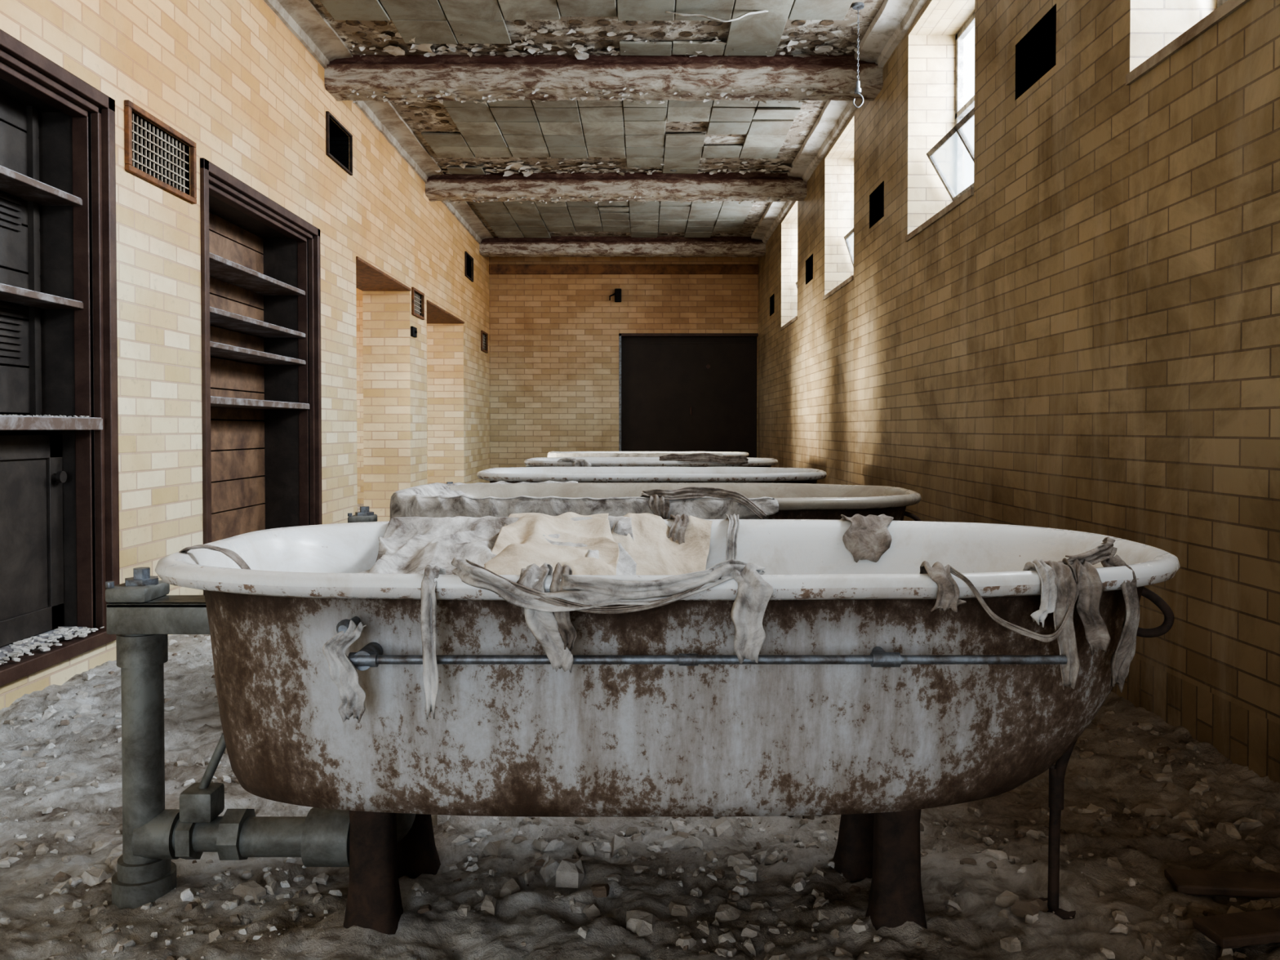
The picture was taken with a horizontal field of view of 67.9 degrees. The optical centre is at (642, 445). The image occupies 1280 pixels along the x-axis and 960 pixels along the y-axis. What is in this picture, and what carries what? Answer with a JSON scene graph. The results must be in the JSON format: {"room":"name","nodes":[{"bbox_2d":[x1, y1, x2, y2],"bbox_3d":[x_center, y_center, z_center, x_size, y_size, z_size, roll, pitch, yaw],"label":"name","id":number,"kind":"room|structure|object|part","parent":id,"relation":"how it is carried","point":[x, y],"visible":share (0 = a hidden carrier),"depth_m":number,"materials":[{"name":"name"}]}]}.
{"room":"abandoned hospital bathroom","nodes":[
{"label":"abandoned hospital bathroom","id":0,"kind":"room"},
{"bbox_2d":[0,0,489,710],"bbox_3d":[-2.070,-0.782,4.137,0.380,3.220,15.100,0,1,0],"label":"wall","id":1,"kind":"structure","parent":0,"point":[229,77],"depth_m":4.64,"materials":[{"name":"brick"}]},
{"bbox_2d":[0,28,119,686],"bbox_3d":[-1.979,-0.253,2.561,0.271,1.904,1.630,0,1,0],"label":"built-in cabinet","id":2,"kind":"object","parent":1,"relation":"attached to","point":[60,491],"visible":1,"depth_m":3.25,"materials":[{"name":"brown paint"}]},
{"bbox_2d":[124,99,196,204],"bbox_3d":[-1.971,-1.130,3.711,0.218,0.254,0.524,0,1,0],"label":"air vent","id":3,"kind":"object","parent":1,"relation":"in","point":[134,154],"visible":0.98,"depth_m":3.71,"materials":[{"name":"brown metal"}]},
{"bbox_2d":[200,158,322,595],"bbox_3d":[-2.022,-0.287,4.786,0.346,1.894,1.460,0,1,0],"label":"built-in bookcase","id":4,"kind":"object","parent":1,"relation":"attached to","point":[261,377],"visible":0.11,"depth_m":5.18,"materials":[{"name":"brown paint"}]},
{"bbox_2d":[325,111,352,175],"bbox_3d":[-1.971,-1.858,5.878,0.218,0.258,0.468,0,1,0],"label":"air vent","id":5,"kind":"object","parent":1,"relation":"in","point":[328,113],"visible":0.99,"depth_m":6.10,"materials":[{"name":"metal"}]},
{"bbox_2d":[263,0,493,244],"bbox_3d":[-1.805,-2.247,4.111,0.177,0.120,15.100,0,1,0],"label":"trim","id":6,"kind":"structure","parent":1,"relation":"attached to","point":[303,19],"depth_m":6.49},
{"bbox_2d":[355,256,411,291],"bbox_3d":[-2.064,-1.242,6.959,0.392,0.020,1.440,0,1,0],"label":"trim","id":7,"kind":"structure","parent":1,"relation":"attached to","point":[369,277],"depth_m":7.12,"materials":[{"name":"brown wood"}]},
{"bbox_2d":[410,326,417,337],"bbox_3d":[-1.865,-0.926,7.775,0.040,0.080,0.140,0,1,0],"label":"switch plate","id":8,"kind":"object","parent":1,"relation":"attached to","point":[413,330],"visible":1,"depth_m":7.75,"materials":[{"name":"black plastic"}]},
{"bbox_2d":[411,287,424,319],"bbox_3d":[-1.971,-1.179,7.931,0.218,0.224,0.384,0,1,0],"label":"air vent","id":9,"kind":"object","parent":1,"relation":"in","point":[415,300],"visible":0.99,"depth_m":7.96,"materials":[{"name":"brown metal"}]},
{"bbox_2d":[426,299,464,324],"bbox_3d":[-2.064,-1.270,9.129,0.392,0.020,1.700,0,1,0],"label":"trim","id":10,"kind":"structure","parent":1,"relation":"attached to","point":[436,314],"depth_m":9.39,"materials":[{"name":"brown wood"}]},
{"bbox_2d":[464,251,473,281],"bbox_3d":[-1.971,-1.925,10.268,0.218,0.258,0.428,0,1,0],"label":"air vent","id":11,"kind":"object","parent":1,"relation":"in","point":[466,253],"visible":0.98,"depth_m":10.25,"materials":[{"name":"metal"}]},
{"bbox_2d":[480,330,488,353],"bbox_3d":[-1.971,-1.222,11.255,0.218,0.234,0.394,0,1,0],"label":"air vent","id":12,"kind":"object","parent":1,"relation":"in","point":[482,336],"visible":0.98,"depth_m":11.31,"materials":[{"name":"brown metal"}]},
{"bbox_2d":[357,503,364,511],"bbox_3d":[-3.340,0.751,8.214,2.920,0.112,4.800,0,1,0],"label":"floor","id":13,"kind":"structure","parent":0,"point":[358,504],"depth_m":10.33,"materials":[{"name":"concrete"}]},
{"bbox_2d":[355,288,427,503],"bbox_3d":[-3.530,-0.897,10.686,2.540,3.220,0.200,0,1,0],"label":"wall","id":14,"kind":"structure","parent":0,"point":[358,292],"depth_m":10.59,"materials":[{"name":"brick"}]},
{"bbox_2d":[311,0,884,236],"bbox_3d":[-0.270,-2.343,4.160,3.980,0.100,15.600,0,1,0],"label":"ceiling","id":15,"kind":"structure","parent":0,"point":[803,122],"depth_m":5.61,"materials":[{"name":"paint"}]},
{"bbox_2d":[319,0,853,238],"bbox_3d":[-0.287,-2.329,7.110,2.739,0.053,7.634,0,1,0],"label":"ceiling tiles","id":16,"kind":"structure","parent":15,"relation":"attached to","point":[425,21],"depth_m":6.75,"materials":[{"name":"white tile"}]},
{"bbox_2d":[345,19,833,235],"bbox_3d":[-0.287,-2.341,7.110,2.674,0.006,7.564,0,1,0],"label":"ceiling tiles","id":17,"kind":"structure","parent":15,"relation":"attached to","point":[518,22],"depth_m":5.46,"materials":[{"name":"tile"}]},
{"bbox_2d":[343,28,858,204],"bbox_3d":[-0.230,-2.203,5.718,3.139,0.214,6.121,0,1,0],"label":"flakes","id":18,"kind":"object","parent":15,"relation":"attached to","point":[580,54],"visible":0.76,"depth_m":5.64,"materials":[{"name":"beige paint"}]},
{"bbox_2d":[324,54,883,101],"bbox_3d":[-0.230,-2.213,5.746,3.300,0.214,0.266,0,1,0],"label":"ceiling beam","id":19,"kind":"structure","parent":15,"relation":"attached to","point":[566,76],"depth_m":5.63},
{"bbox_2d":[425,172,806,202],"bbox_3d":[-0.230,-2.259,8.348,3.300,0.213,0.266,0,1,0],"label":"ceiling beam","id":20,"kind":"structure","parent":15,"relation":"attached to","point":[756,186],"depth_m":8.23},
{"bbox_2d":[479,236,765,257],"bbox_3d":[-0.230,-2.307,11.085,3.300,0.213,0.267,0,1,0],"label":"ceiling beam","id":21,"kind":"structure","parent":15,"relation":"attached to","point":[554,246],"depth_m":10.97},
{"bbox_2d":[666,9,768,22],"bbox_3d":[0.389,-2.250,4.983,0.543,0.089,0.066,0,1,2],"label":"strip","id":22,"kind":"object","parent":15,"relation":"attached to","point":[759,11],"visible":1,"depth_m":4.98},
{"bbox_2d":[852,2,864,107],"bbox_3d":[1.130,-2.038,4.985,0.061,0.540,0.060,0,1,0],"label":"hook","id":23,"kind":"object","parent":15,"relation":"hanging from","point":[857,6],"visible":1,"depth_m":4.98,"materials":[{"name":"silver metal"}]},
{"bbox_2d":[488,256,758,483],"bbox_3d":[-0.270,-0.917,11.836,3.980,3.220,0.300,0,1,0],"label":"wall","id":24,"kind":"structure","parent":0,"point":[554,338],"depth_m":11.68,"materials":[{"name":"brick"}]},
{"bbox_2d":[608,288,621,302],"bbox_3d":[-0.334,-1.833,11.625,0.148,0.160,0.090,0,1,0],"label":"box","id":25,"kind":"object","parent":24,"relation":"attached to","point":[617,293],"visible":1,"depth_m":11.62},
{"bbox_2d":[618,333,622,451],"bbox_3d":[-0.275,-0.365,11.753,0.030,2.020,0.125,0,1,0],"label":"edge angle","id":26,"kind":"object","parent":24,"relation":"attached to","point":[620,335],"visible":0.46,"depth_m":11.69,"materials":[{"name":"grey metal"}]},
{"bbox_2d":[488,264,758,274],"bbox_3d":[-0.230,-2.154,11.654,3.300,0.120,0.040,0,1,0],"label":"trim","id":27,"kind":"structure","parent":24,"relation":"attached to","point":[493,268],"depth_m":11.64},
{"bbox_2d":[621,337,756,457],"bbox_3d":[0.565,-0.357,11.838,1.710,2.000,0.056,0,1,0],"label":"door","id":28,"kind":"structure","parent":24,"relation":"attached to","point":[662,377],"depth_m":11.81,"materials":[{"name":"brown paint"}]},
{"bbox_2d":[689,364,710,414],"bbox_3d":[0.713,-0.688,11.795,0.255,0.625,0.030,0,1,0],"label":"hardware piece","id":29,"kind":"object","parent":28,"relation":"attached to","point":[708,366],"visible":1,"depth_m":11.79,"materials":[{"name":"brown paint"}]},
{"bbox_2d":[619,333,758,337],"bbox_3d":[0.565,-1.357,11.736,1.710,0.035,0.125,0,1,0],"label":"door frame","id":30,"kind":"structure","parent":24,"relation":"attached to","point":[623,335],"depth_m":11.67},
{"bbox_2d":[0,634,1279,959],"bbox_3d":[-0.230,0.780,4.314,3.300,0.150,15.400,0,1,0],"label":"floor","id":31,"kind":"structure","parent":0,"point":[533,916],"depth_m":1.78,"materials":[{"name":"dirt"},{"name":"plaster dust"},{"name":"rubble"}]},
{"bbox_2d":[347,482,921,523],"bbox_3d":[-0.045,0.462,2.938,1.798,0.675,0.813,0,1,0],"label":"bathtub","id":32,"kind":"object","parent":31,"relation":"on","point":[795,500],"depth_m":3.21,"materials":[{"name":"ceramic"}]},
{"bbox_2d":[390,480,778,519],"bbox_3d":[-0.190,0.184,2.929,1.112,0.156,0.842,0,1,0],"label":"canvas cover","id":33,"kind":"object","parent":32,"relation":"on","point":[436,500],"depth_m":2.56,"materials":[{"name":"grey fabric"}]},
{"bbox_3d":[0.162,0.162,2.562,0.342,0.101,0.058,0,1,9],"label":"cloth strip","id":34,"kind":"part","parent":33,"relation":"part of","materials":[{"name":"grey fabric"}]},
{"bbox_3d":[0.029,0.167,2.583,0.059,0.073,0.099,0,1,-19],"label":"cloth strip","id":35,"kind":"part","parent":32,"relation":"part of","materials":[{"name":"grey fabric"}]},
{"bbox_2d":[446,466,826,484],"bbox_3d":[-0.054,0.443,4.358,1.801,0.663,0.776,0,1,0],"label":"bathtub","id":36,"kind":"object","parent":31,"relation":"on","point":[649,473],"visible":0.18,"depth_m":4.07,"materials":[{"name":"white ceramic"}]},
{"bbox_2d":[525,451,748,466],"bbox_3d":[-0.044,0.387,7.558,1.801,0.663,0.776,0,1,0],"label":"bathtub","id":37,"kind":"object","parent":31,"relation":"on","point":[724,453],"visible":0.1,"depth_m":7.87,"materials":[{"name":"white ceramic"}]},
{"bbox_2d":[547,451,723,457],"bbox_3d":[-0.143,0.091,7.282,1.452,0.072,0.476,0,1,23],"label":"canvas cover","id":38,"kind":"object","parent":37,"relation":"on","point":[552,454],"visible":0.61,"depth_m":7.17,"materials":[{"name":"white fabric"}]},
{"bbox_2d":[560,451,748,457],"bbox_3d":[0.055,0.238,7.555,1.569,0.366,0.776,0,1,0],"label":"tub","id":39,"kind":"object","parent":37,"relation":"in","point":[725,453],"depth_m":7.88,"materials":[{"name":"white ceramic"}]},
{"bbox_2d":[0,634,1279,959],"bbox_3d":[-0.230,0.740,5.200,3.234,0.097,8.012,0,1,0],"label":"debris","id":40,"kind":"object","parent":31,"relation":"on","point":[570,873],"visible":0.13,"depth_m":1.78,"materials":[{"name":"grey stone"}]},
{"bbox_2d":[105,513,1180,934],"bbox_3d":[-0.050,0.484,1.609,1.798,0.677,0.815,0,1,0],"label":"bathtub","id":41,"kind":"object","parent":31,"relation":"on","point":[870,706],"depth_m":1.31,"materials":[{"name":"white metal"}]},
{"bbox_3d":[-0.659,0.180,1.464,0.123,0.054,0.025,0,1,0],"label":"cloth strip","id":42,"kind":"part","parent":41,"relation":"part of","materials":[{"name":"grey fabric"}]},
{"bbox_3d":[-0.385,0.295,1.231,0.054,0.136,0.028,0,1,-24],"label":"cloth strip","id":43,"kind":"part","parent":41,"relation":"part of","materials":[{"name":"grey fabric"}]},
{"bbox_3d":[-0.272,0.252,1.264,0.024,0.194,0.118,0,1,0],"label":"cloth strip","id":44,"kind":"part","parent":41,"relation":"part of","materials":[{"name":"grey fabric"}]},
{"bbox_2d":[359,515,636,575],"bbox_3d":[-0.279,0.237,1.729,0.535,0.177,0.538,0,1,3],"label":"sheet","id":45,"kind":"object","parent":41,"relation":"in","point":[408,544],"visible":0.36,"depth_m":1.82,"materials":[{"name":"grey fabric"}]},
{"bbox_2d":[484,511,619,575],"bbox_3d":[-0.159,0.214,1.739,0.251,0.149,0.472,0,1,0],"label":"sheet","id":46,"kind":"object","parent":45,"relation":"on","point":[519,544],"visible":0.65,"depth_m":1.74,"materials":[{"name":"beige fabric"}]},
{"bbox_3d":[-0.126,0.221,1.260,0.075,0.137,0.118,0,1,0],"label":"cloth strip","id":47,"kind":"part","parent":41,"relation":"part of","materials":[{"name":"grey fabric"}]},
{"bbox_3d":[-0.101,0.206,1.259,0.035,0.110,0.120,0,1,0],"label":"cloth strip","id":48,"kind":"part","parent":41,"relation":"part of","materials":[{"name":"grey fabric"}]},
{"bbox_2d":[465,559,720,613],"bbox_3d":[-0.067,0.180,1.207,0.334,0.061,0.050,0,1,5],"label":"swag","id":49,"kind":"object","parent":41,"relation":"on","point":[557,602],"visible":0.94,"depth_m":1.19},
{"bbox_2d":[451,556,764,612],"bbox_3d":[-0.040,0.177,1.220,0.415,0.062,0.079,0,1,-5],"label":"swag","id":50,"kind":"object","parent":41,"relation":"on","point":[475,576],"visible":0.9,"depth_m":1.20,"materials":[{"name":"fabric"}]},
{"bbox_2d":[562,568,715,599],"bbox_3d":[-0.004,0.176,1.197,0.194,0.037,0.035,0,1,-3],"label":"swag","id":51,"kind":"object","parent":50,"relation":"on","point":[610,587],"visible":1,"depth_m":1.19,"materials":[{"name":"fabric"}]},
{"bbox_2d":[611,512,712,575],"bbox_3d":[0.030,0.248,1.867,0.188,0.218,0.290,0,1,11],"label":"sheet","id":52,"kind":"object","parent":41,"relation":"in","point":[654,553],"visible":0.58,"depth_m":1.88,"materials":[{"name":"beige fabric"}]},
{"bbox_2d":[155,519,1180,817],"bbox_3d":[0.050,0.342,1.606,1.569,0.365,0.776,0,1,0],"label":"tub","id":53,"kind":"object","parent":41,"relation":"in","point":[860,697],"depth_m":1.30,"materials":[{"name":"white metal"}]},
{"bbox_3d":[0.073,0.202,1.956,0.050,0.122,0.111,0,1,0],"label":"cloth strip","id":54,"kind":"part","parent":41,"relation":"part of","materials":[{"name":"grey fabric"}]},
{"bbox_3d":[0.077,0.260,1.267,0.951,0.066,0.075,0,1,0],"label":"hand rail","id":55,"kind":"part","parent":41,"relation":"part of","materials":[{"name":"grey metal"}]},
{"bbox_3d":[0.183,0.202,1.955,0.031,0.123,0.112,0,1,3],"label":"cloth strip","id":56,"kind":"part","parent":41,"relation":"part of","materials":[{"name":"grey fabric"}]},
{"bbox_3d":[0.138,0.214,1.259,0.056,0.125,0.123,0,1,0],"label":"cloth strip","id":57,"kind":"part","parent":41,"relation":"part of","materials":[{"name":"grey fabric"}]},
{"bbox_3d":[0.454,0.187,1.937,0.109,0.093,0.109,0,1,0],"label":"cloth strip","id":58,"kind":"part","parent":41,"relation":"part of","materials":[{"name":"grey fabric"}]},
{"bbox_3d":[0.392,0.192,1.270,0.050,0.080,0.119,0,1,0],"label":"cloth strip","id":59,"kind":"part","parent":41,"relation":"part of","materials":[{"name":"grey fabric"}]},
{"bbox_2d":[949,564,1080,642],"bbox_3d":[0.491,0.205,1.238,0.185,0.098,0.037,0,1,-7],"label":"swag","id":60,"kind":"object","parent":41,"relation":"on","point":[1042,637],"visible":1,"depth_m":1.22},
{"bbox_3d":[0.526,0.195,1.291,0.034,0.087,0.120,0,1,0],"label":"cloth strip","id":61,"kind":"part","parent":41,"relation":"part of","materials":[{"name":"grey fabric"}]},
{"bbox_3d":[0.553,0.237,1.296,0.040,0.166,0.118,0,1,0],"label":"cloth strip","id":62,"kind":"part","parent":41,"relation":"part of","materials":[{"name":"grey fabric"}]},
{"bbox_3d":[0.593,0.214,1.306,0.051,0.126,0.120,0,1,0],"label":"cloth strip","id":63,"kind":"part","parent":41,"relation":"part of","materials":[{"name":"grey fabric"}]},
{"bbox_2d":[1065,537,1117,568],"bbox_3d":[0.668,0.159,1.388,0.043,0.038,0.307,1,1,34],"label":"swag","id":64,"kind":"object","parent":41,"relation":"on","point":[1103,552],"visible":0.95,"depth_m":1.31},
{"bbox_3d":[0.659,0.248,1.310,0.036,0.189,0.056,0,1,-15],"label":"cloth strip","id":65,"kind":"part","parent":41,"relation":"part of","materials":[{"name":"grey fabric"}]},
{"bbox_2d":[524,453,777,466],"bbox_3d":[-0.045,0.392,5.932,1.798,0.709,0.823,0,1,0],"label":"bathtub","id":66,"kind":"object","parent":31,"relation":"on","point":[540,461],"depth_m":5.59,"materials":[{"name":"white ceramic"}]},
{"bbox_3d":[-0.402,0.112,5.577,0.204,0.078,0.048,0,1,23],"label":"cloth strip","id":67,"kind":"part","parent":66,"relation":"part of","materials":[{"name":"grey fabric"}]},
{"bbox_3d":[0.360,0.079,5.590,0.526,0.070,0.056,0,1,0],"label":"cloth strip","id":68,"kind":"part","parent":66,"relation":"part of","materials":[{"name":"grey fabric"}]},
{"bbox_2d":[1164,868,1279,948],"bbox_3d":[1.140,0.774,1.618,0.484,0.047,0.265,0,1,0],"label":"boards","id":69,"kind":"object","parent":31,"relation":"on","point":[1242,929],"visible":1,"depth_m":1.66,"materials":[{"name":"brown wood"}]},
{"bbox_2d":[757,0,1279,783],"bbox_3d":[1.570,-0.782,4.137,0.300,3.220,15.100,0,1,0],"label":"wall","id":70,"kind":"structure","parent":0,"point":[1088,340],"depth_m":3.08,"materials":[{"name":"brick"}]},
{"bbox_2d":[769,296,773,315],"bbox_3d":[1.521,-1.537,10.435,0.198,0.210,0.360,0,1,0],"label":"air vent","id":71,"kind":"object","parent":70,"relation":"in","point":[771,296],"visible":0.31,"depth_m":10.62,"materials":[{"name":"black metal"}]},
{"bbox_2d":[779,315,797,330],"bbox_3d":[1.564,-1.226,9.235,0.312,0.130,1.020,0,1,0],"label":"sill","id":72,"kind":"structure","parent":70,"relation":"attached to","point":[795,318],"depth_m":9.15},
{"bbox_2d":[805,257,813,280],"bbox_3d":[1.521,-1.497,8.105,0.198,0.210,0.360,0,1,0],"label":"air vent","id":73,"kind":"object","parent":70,"relation":"in","point":[812,257],"visible":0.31,"depth_m":8.29,"materials":[{"name":"black metal"}]},
{"bbox_2d":[822,275,853,300],"bbox_3d":[1.564,-1.186,6.910,0.312,0.130,1.020,0,1,0],"label":"sill","id":74,"kind":"structure","parent":70,"relation":"attached to","point":[851,278],"depth_m":6.82,"materials":[{"name":"beige stone"}]},
{"bbox_2d":[751,0,927,243],"bbox_3d":[1.340,-2.252,4.111,0.188,0.111,15.100,0,1,0],"label":"trim","id":75,"kind":"structure","parent":70,"relation":"attached to","point":[893,20],"depth_m":6.48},
{"bbox_2d":[844,227,853,267],"bbox_3d":[1.614,-1.463,6.905,0.112,0.292,0.920,0,1,0],"label":"window","id":76,"kind":"structure","parent":70,"relation":"in","point":[851,233],"depth_m":7.34,"materials":[{"name":"metal"}]},
{"bbox_2d":[869,182,884,228],"bbox_3d":[1.521,-1.456,5.776,0.198,0.210,0.360,0,1,0],"label":"air vent","id":77,"kind":"object","parent":70,"relation":"in","point":[876,191],"visible":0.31,"depth_m":5.96,"materials":[{"name":"black metal"}]},
{"bbox_2d":[905,186,973,241],"bbox_3d":[1.564,-1.145,4.586,0.312,0.130,1.020,0,1,0],"label":"sill","id":78,"kind":"structure","parent":70,"relation":"attached to","point":[970,193],"depth_m":4.48,"materials":[{"name":"beige stone"}]},
{"bbox_2d":[925,106,974,201],"bbox_3d":[1.585,-1.410,4.581,0.167,0.270,0.920,0,1,0],"label":"window","id":79,"kind":"structure","parent":70,"relation":"in","point":[957,128],"depth_m":4.77,"materials":[{"name":"metal"}]},
{"bbox_2d":[955,12,974,195],"bbox_3d":[1.688,-1.690,4.576,0.035,0.980,1.020,0,1,0],"label":"frame","id":80,"kind":"object","parent":70,"relation":"attached to","point":[961,111],"visible":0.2,"depth_m":5.05,"materials":[{"name":"metal"}]},
{"bbox_2d":[1015,4,1056,97],"bbox_3d":[1.521,-1.415,3.446,0.198,0.210,0.360,0,1,0],"label":"air vent","id":81,"kind":"object","parent":70,"relation":"in","point":[1047,51],"visible":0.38,"depth_m":3.62,"materials":[{"name":"black metal"}]},
{"bbox_2d":[1125,0,1249,85],"bbox_3d":[1.564,-1.105,2.261,0.312,0.130,1.020,0,1,0],"label":"sill","id":82,"kind":"structure","parent":70,"relation":"attached to","point":[1228,6],"depth_m":2.47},
{"bbox_2d":[1217,0,1227,6],"bbox_3d":[1.614,-1.382,2.256,0.112,0.292,0.920,0,1,0],"label":"window","id":83,"kind":"structure","parent":70,"relation":"in","point":[1220,2],"depth_m":2.71,"materials":[{"name":"metal"}]}
]}

